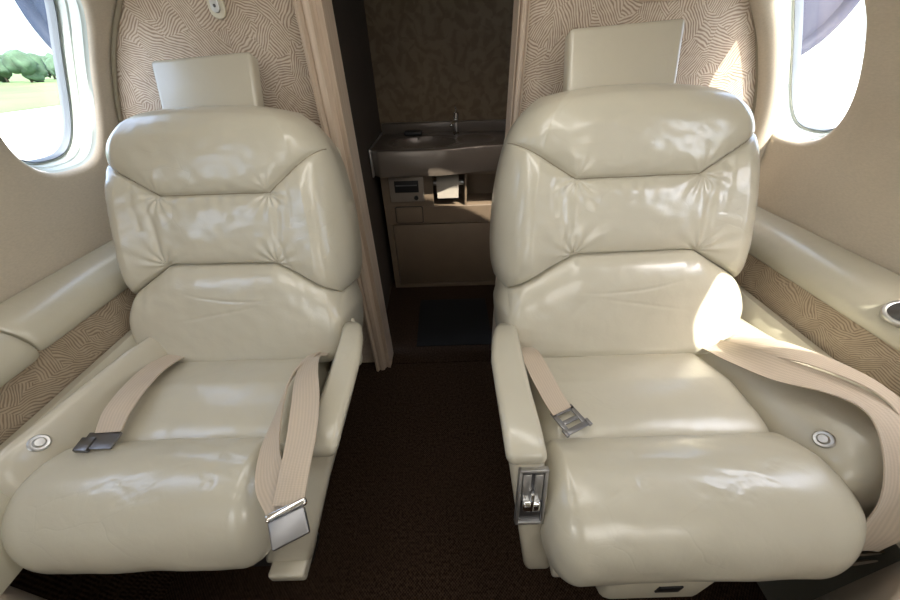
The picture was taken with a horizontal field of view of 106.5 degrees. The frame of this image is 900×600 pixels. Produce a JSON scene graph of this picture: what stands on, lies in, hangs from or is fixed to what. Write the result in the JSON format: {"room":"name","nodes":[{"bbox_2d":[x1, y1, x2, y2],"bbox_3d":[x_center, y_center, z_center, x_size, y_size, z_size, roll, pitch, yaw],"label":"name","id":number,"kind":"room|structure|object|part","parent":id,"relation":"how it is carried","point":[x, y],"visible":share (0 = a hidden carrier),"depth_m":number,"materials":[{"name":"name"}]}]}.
{"room":"aircraft cabin","nodes":[
{"label":"aircraft cabin","id":0,"kind":"room"},
{"bbox_2d":[0,0,118,302],"bbox_3d":[-0.639,0.142,-0.078,0.471,0.755,2.330,-2,36,0],"label":"wall","id":1,"kind":"structure","parent":0,"point":[49,221],"depth_m":0.74,"materials":[{"name":"beige plastic"}]},
{"bbox_2d":[0,333,38,387],"bbox_3d":[-0.799,0.358,0.217,0.117,0.084,0.955,-2,36,0],"label":"ledge","id":2,"kind":"object","parent":1,"relation":"attached to","point":[16,355],"visible":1,"depth_m":0.58,"materials":[{"name":"leather"}]},
{"bbox_2d":[20,0,95,172],"bbox_3d":[-0.831,-0.451,0.682,0.225,0.355,0.236,-2,36,0],"label":"window","id":3,"kind":"structure","parent":1,"relation":"in","point":[66,19],"depth_m":0.77,"materials":[{"name":"plastic"}]},
{"bbox_2d":[0,240,127,350],"bbox_3d":[-0.817,-0.086,0.825,0.109,0.076,0.538,-2,36,0],"label":"ledge","id":4,"kind":"object","parent":1,"relation":"attached to","point":[42,313],"visible":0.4,"depth_m":0.68,"materials":[{"name":"plastic"}]},
{"bbox_2d":[0,288,136,444],"bbox_3d":[-0.742,0.560,0.208,0.018,0.270,2.300,-2,36,0],"label":"wall","id":5,"kind":"structure","parent":0,"point":[56,366],"depth_m":0.66,"materials":[{"name":"fabric"}]},
{"bbox_2d":[0,330,136,595],"bbox_3d":[-0.718,0.286,0.615,0.053,0.148,1.280,-2,36,0],"label":"trim","id":6,"kind":"structure","parent":5,"relation":"attached to","point":[9,569],"depth_m":0.62,"materials":[{"name":"plastic"}]},
{"bbox_2d":[9,568,176,599],"bbox_3d":[-0.710,0.813,0.394,0.030,0.360,2.300,-2,36,0],"label":"floor carpet","id":7,"kind":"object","parent":5,"relation":"attached to","point":[147,585],"depth_m":0.69,"materials":[{"name":"brown carpet"}]},
{"bbox_2d":[332,0,393,310],"bbox_3d":[-0.363,-0.635,1.387,0.035,1.500,0.800,-2,36,0],"label":"wall","id":8,"kind":"structure","parent":0,"point":[350,16],"depth_m":1.38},
{"bbox_2d":[117,0,755,362],"bbox_3d":[-0.010,-0.330,1.016,1.752,1.430,0.028,-2,36,0],"label":"wall","id":9,"kind":"structure","parent":0,"point":[149,31],"depth_m":0.79,"materials":[{"name":"fabric"}]},
{"bbox_2d":[111,0,123,122],"bbox_3d":[-0.654,-0.527,0.834,0.468,0.754,0.010,-2,36,0],"label":"trim","id":10,"kind":"structure","parent":9,"relation":"attached to","point":[119,3],"depth_m":0.79,"materials":[{"name":"beige plastic"}]},
{"bbox_2d":[206,0,226,19],"bbox_3d":[-0.518,-0.665,0.731,0.036,0.084,0.015,-2,36,0],"label":"wall fitting","id":11,"kind":"object","parent":9,"relation":"attached to","point":[217,8],"depth_m":0.74,"materials":[{"name":"beige plastic"}]},
{"bbox_2d":[293,0,530,371],"bbox_3d":[-0.068,-0.339,1.004,0.514,1.460,0.128,-2,36,0],"label":"door frame","id":12,"kind":"structure","parent":9,"relation":"in","point":[315,18],"depth_m":0.87,"materials":[{"name":"brown wood"}]},
{"bbox_2d":[639,0,674,1],"bbox_3d":[0.464,-0.697,0.728,0.082,0.073,0.020,-2,36,0],"label":"wall fitting","id":13,"kind":"object","parent":9,"relation":"attached to","point":[639,0],"visible":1,"depth_m":0.75,"materials":[{"name":"beige plastic"}]},
{"bbox_2d":[750,7,757,115],"bbox_3d":[0.592,-0.568,0.837,0.468,0.754,0.010,-2,36,0],"label":"trim","id":14,"kind":"structure","parent":9,"relation":"attached to","point":[756,45],"depth_m":0.84,"materials":[{"name":"beige plastic"}]},
{"bbox_2d":[749,0,790,159],"bbox_3d":[0.629,-0.574,0.824,0.503,0.781,0.060,-2,36,0],"label":"trim","id":15,"kind":"structure","parent":9,"relation":"attached to","point":[771,18],"depth_m":0.80,"materials":[{"name":"cream plastic"}]},
{"bbox_2d":[364,0,513,131],"bbox_3d":[0.032,-0.896,1.725,1.120,1.500,0.040,-2,36,0],"label":"wall","id":16,"kind":"structure","parent":0,"point":[429,58],"depth_m":1.54,"materials":[{"name":"brown fabric"}]},
{"bbox_2d":[162,278,766,599],"bbox_3d":[0.020,0.639,0.904,1.760,0.001,3.300,-2,36,0],"label":"floor","id":17,"kind":"structure","parent":0,"point":[419,504],"depth_m":0.97,"materials":[{"name":"brown carpet"}]},
{"bbox_2d":[0,586,45,599],"bbox_3d":[-0.626,0.680,0.534,0.175,0.404,0.280,-2,36,0],"label":"seat","id":18,"kind":"object","parent":17,"relation":"on","point":[11,593],"visible":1,"depth_m":0.55,"materials":[{"name":"beige leather"}]},
{"bbox_2d":[0,52,362,580],"bbox_3d":[-0.463,0.106,0.751,0.588,1.063,0.822,-2,36,0],"label":"seat","id":19,"kind":"object","parent":17,"relation":"on","point":[211,443],"visible":1,"depth_m":0.67,"materials":[{"name":"beige leather"}]},
{"bbox_3d":[-0.676,0.218,0.720,0.078,0.190,0.444,2,36,5],"label":"outboard arm","id":20,"kind":"part","parent":19,"relation":"part of","materials":[{"name":"beige leather"}]},
{"bbox_2d":[1,437,282,573],"bbox_3d":[-0.507,0.353,0.584,0.431,0.178,0.177,-2,36,0],"label":"cushion","id":21,"kind":"object","parent":19,"relation":"on","point":[77,505],"depth_m":0.52,"materials":[{"name":"beige leather"}]},
{"bbox_2d":[117,358,331,452],"bbox_3d":[-0.486,0.231,0.764,0.398,0.189,0.288,-2,36,0],"label":"seat cushion","id":22,"kind":"object","parent":19,"relation":"on","point":[188,400],"depth_m":0.66,"materials":[{"name":"beige leather"}]},
{"bbox_2d":[105,105,361,293],"bbox_3d":[-0.498,-0.215,0.791,0.530,0.413,0.297,-2,36,0],"label":"cushion","id":23,"kind":"object","parent":19,"relation":"on","point":[199,198],"depth_m":0.70,"materials":[{"name":"beige leather"}]},
{"bbox_2d":[129,263,362,362],"bbox_3d":[-0.490,0.030,0.844,0.513,0.290,0.240,-2,36,0],"label":"lumbar cushion","id":24,"kind":"object","parent":19,"relation":"on","point":[182,312],"depth_m":0.75,"materials":[{"name":"beige leather"}]},
{"bbox_3d":[-0.273,0.262,0.716,0.196,0.304,0.411,-2,36,0],"label":"aisle arm","id":25,"kind":"part","parent":19,"relation":"part of","materials":[{"name":"beige leather"}]},
{"bbox_2d":[380,171,495,287],"bbox_3d":[0.107,-0.422,1.822,0.840,0.618,0.348,-2,36,0],"label":"vanity cabinet","id":26,"kind":"object","parent":17,"relation":"on","point":[434,241],"visible":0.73,"depth_m":1.70,"materials":[{"name":"beige laminate"}]},
{"bbox_3d":[-0.200,-0.510,1.553,0.157,0.113,0.010,-2,36,0],"label":"control plate","id":27,"kind":"part","parent":26,"relation":"part of","materials":[{"name":"beige plastic"}]},
{"bbox_2d":[368,119,505,177],"bbox_3d":[0.089,-0.724,1.576,0.866,0.155,0.396,-2,36,0],"label":"countertop","id":28,"kind":"structure","parent":26,"relation":"on","point":[478,146],"depth_m":1.47,"materials":[{"name":"stone"}]},
{"bbox_3d":[-0.339,-0.693,1.587,0.007,0.115,0.380,-2,36,0],"label":"edge trim","id":29,"kind":"part","parent":28,"relation":"part of","materials":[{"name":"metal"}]},
{"bbox_2d":[404,130,422,135],"bbox_3d":[-0.181,-0.823,1.656,0.090,0.020,0.050,-2,36,0],"label":"soap dish","id":30,"kind":"object","parent":28,"relation":"on","point":[407,132],"visible":1,"depth_m":1.64,"materials":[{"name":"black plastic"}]},
{"bbox_2d":[450,106,459,134],"bbox_3d":[0.016,-0.840,1.579,0.036,0.124,0.103,12,38,18],"label":"faucet","id":31,"kind":"object","parent":28,"relation":"on","point":[455,114],"visible":1,"depth_m":1.59,"materials":[{"name":"silver metal"}]},
{"bbox_3d":[0.028,-0.848,1.611,0.036,0.098,0.036,-2,36,0],"label":"post","id":32,"kind":"part","parent":31,"relation":"part of","materials":[{"name":"silver metal"}]},
{"bbox_3d":[0.126,-0.253,1.780,0.803,0.346,0.037,-2,36,0],"label":"door","id":33,"kind":"part","parent":26,"relation":"part of","materials":[{"name":"beige laminate"}]},
{"bbox_2d":[433,175,463,197],"bbox_3d":[-0.007,-0.554,1.593,0.142,0.107,0.103,-2,36,0],"label":"toilet paper roll","id":34,"kind":"object","parent":26,"relation":"in","point":[447,185],"visible":0.88,"depth_m":1.55,"materials":[{"name":"paper"}]},
{"bbox_2d":[417,298,491,346],"bbox_3d":[0.018,0.099,1.633,0.340,0.006,0.345,-2,36,0],"label":"floor mat","id":35,"kind":"object","parent":17,"relation":"on","point":[442,322],"visible":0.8,"depth_m":1.61,"materials":[{"name":"black rubber"}]},
{"bbox_2d":[490,19,899,598],"bbox_3d":[0.399,0.076,0.728,0.665,1.095,0.787,-2,36,0],"label":"seat","id":36,"kind":"object","parent":17,"relation":"on","point":[659,442],"visible":1,"depth_m":0.63,"materials":[{"name":"beige leather"}]},
{"bbox_3d":[0.140,0.262,0.698,0.103,0.304,0.411,-2,36,0],"label":"aisle arm","id":37,"kind":"part","parent":36,"relation":"part of","materials":[{"name":"beige leather"}]},
{"bbox_3d":[0.126,0.303,0.520,0.050,0.100,0.045,-2,36,0],"label":"control frame","id":38,"kind":"part","parent":36,"relation":"part of","materials":[{"name":"metal"}]},
{"bbox_3d":[0.125,0.310,0.516,0.028,0.034,0.019,-2,36,0],"label":"control lever","id":39,"kind":"part","parent":36,"relation":"part of","materials":[{"name":"silver metal"}]},
{"bbox_2d":[493,249,742,357],"bbox_3d":[0.385,0.005,0.815,0.549,0.290,0.237,-2,36,0],"label":"lumbar cushion","id":40,"kind":"object","parent":36,"relation":"on","point":[584,303],"depth_m":0.72,"materials":[{"name":"beige leather"}]},
{"bbox_2d":[490,83,759,287],"bbox_3d":[0.378,-0.238,0.756,0.567,0.414,0.289,-2,36,0],"label":"cushion","id":41,"kind":"object","parent":36,"relation":"on","point":[594,182],"depth_m":0.67,"materials":[{"name":"beige leather"}]},
{"bbox_2d":[525,353,768,444],"bbox_3d":[0.377,0.217,0.746,0.426,0.188,0.288,-2,36,0],"label":"seat cushion","id":42,"kind":"object","parent":36,"relation":"on","point":[608,398],"depth_m":0.63,"materials":[{"name":"beige leather"}]},
{"bbox_2d":[540,432,866,586],"bbox_3d":[0.393,0.343,0.561,0.495,0.179,0.189,-2,36,0],"label":"cushion","id":43,"kind":"object","parent":36,"relation":"on","point":[617,508],"depth_m":0.50,"materials":[{"name":"beige leather"}]},
{"bbox_3d":[0.639,0.190,0.703,0.138,0.190,0.443,-4,36,-3],"label":"outboard arm","id":44,"kind":"part","parent":36,"relation":"part of","materials":[{"name":"beige leather"}]},
{"bbox_2d":[814,561,899,599],"bbox_3d":[0.668,0.639,0.534,0.175,0.404,0.280,-2,36,0],"label":"seat","id":45,"kind":"object","parent":17,"relation":"on","point":[883,584],"visible":1,"depth_m":0.56,"materials":[{"name":"beige plastic"}]},
{"bbox_2d":[734,253,899,396],"bbox_3d":[0.775,0.512,0.208,0.018,0.270,2.300,-2,36,0],"label":"wall","id":46,"kind":"structure","parent":0,"point":[841,338],"depth_m":0.69,"materials":[{"name":"fabric"}]},
{"bbox_2d":[738,284,899,547],"bbox_3d":[0.734,0.240,0.615,0.053,0.148,1.280,-2,36,0],"label":"trim","id":47,"kind":"structure","parent":46,"relation":"attached to","point":[754,312],"depth_m":0.76,"materials":[{"name":"leather"}]},
{"bbox_2d":[757,544,899,599],"bbox_3d":[0.759,0.766,0.394,0.030,0.360,2.300,-2,36,0],"label":"baseboard","id":48,"kind":"structure","parent":46,"relation":"attached to","point":[791,589],"depth_m":0.69,"materials":[{"name":"black plastic"}]},
{"bbox_2d":[757,0,899,274],"bbox_3d":[0.647,0.101,-0.076,0.471,0.755,2.335,-2,36,0],"label":"wall","id":49,"kind":"structure","parent":0,"point":[842,187],"depth_m":0.70,"materials":[{"name":"beige plastic"}]},
{"bbox_2d":[776,0,833,140],"bbox_3d":[0.800,-0.545,0.741,0.225,0.355,0.236,-2,36,0],"label":"window frame","id":50,"kind":"structure","parent":49,"relation":"in","point":[792,124],"depth_m":0.84,"materials":[{"name":"plastic"}]},
{"bbox_2d":[749,206,899,351],"bbox_3d":[0.815,0.147,0.437,0.115,0.076,1.500,-2,36,0],"label":"ledge","id":51,"kind":"object","parent":49,"relation":"attached to","point":[867,293],"visible":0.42,"depth_m":0.69,"materials":[{"name":"plastic"}]},
{"label":"outside","id":52,"kind":"structure","parent":0,"visible":0},
{"bbox_2d":[0,44,864,172],"bbox_3d":[-1.804,-57.400,81.895,600.000,0.001,600.000,-2,36,0],"label":"ground","id":53,"kind":"structure","parent":52,"point":[829,74],"depth_m":17.31,"materials":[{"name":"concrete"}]},
{"bbox_2d":[0,54,12,81],"bbox_3d":[-77.796,-39.904,57.333,5.284,4.812,3.927,29,46,35],"label":"tree","id":54,"kind":"object","parent":53,"relation":"on","point":[5,74],"visible":0.64,"depth_m":57.41,"materials":[{"name":"green plant"}]},
{"bbox_2d":[0,73,60,112],"bbox_3d":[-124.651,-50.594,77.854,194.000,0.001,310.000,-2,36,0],"label":"grass field","id":55,"kind":"structure","parent":53,"relation":"on","point":[18,94],"depth_m":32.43,"materials":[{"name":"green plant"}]},
{"bbox_2d":[1,49,48,82],"bbox_3d":[-68.550,-37.886,54.469,4.117,4.442,5.108,-2,36,0],"label":"tree","id":56,"kind":"object","parent":55,"relation":"on","point":[31,66],"visible":1,"depth_m":53.34,"materials":[{"name":"green plant"}]},
{"bbox_2d":[39,53,55,78],"bbox_3d":[-77.457,-44.833,64.493,5.202,4.221,4.156,-2,36,0],"label":"tree","id":57,"kind":"object","parent":55,"relation":"on","point":[48,55],"visible":0.12,"depth_m":63.63,"materials":[{"name":"green plant"}]},
{"bbox_2d":[45,57,55,75],"bbox_3d":[-69.777,-42.627,61.159,5.466,4.702,4.862,-2,36,0],"label":"tree","id":58,"kind":"object","parent":53,"relation":"on","point":[49,63],"visible":0.03,"depth_m":59.48,"materials":[{"name":"green plant"}]},
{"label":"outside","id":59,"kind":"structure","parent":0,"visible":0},
{"bbox_2d":[14,0,109,49],"bbox_3d":[-1.668,-2.149,2.590,1.039,1.039,2.500,-2,36,0],"label":"engine nacelle","id":60,"kind":"object","parent":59,"point":[34,11],"visible":0.04,"depth_m":1.63,"materials":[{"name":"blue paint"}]},
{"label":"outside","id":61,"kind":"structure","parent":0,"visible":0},
{"bbox_2d":[801,0,859,55],"bbox_3d":[1.589,-2.284,2.566,1.039,1.039,2.500,-2,36,0],"label":"engine nacelle","id":62,"kind":"object","parent":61,"point":[821,18],"visible":0.12,"depth_m":1.69,"materials":[{"name":"purple paint"}]}
]}

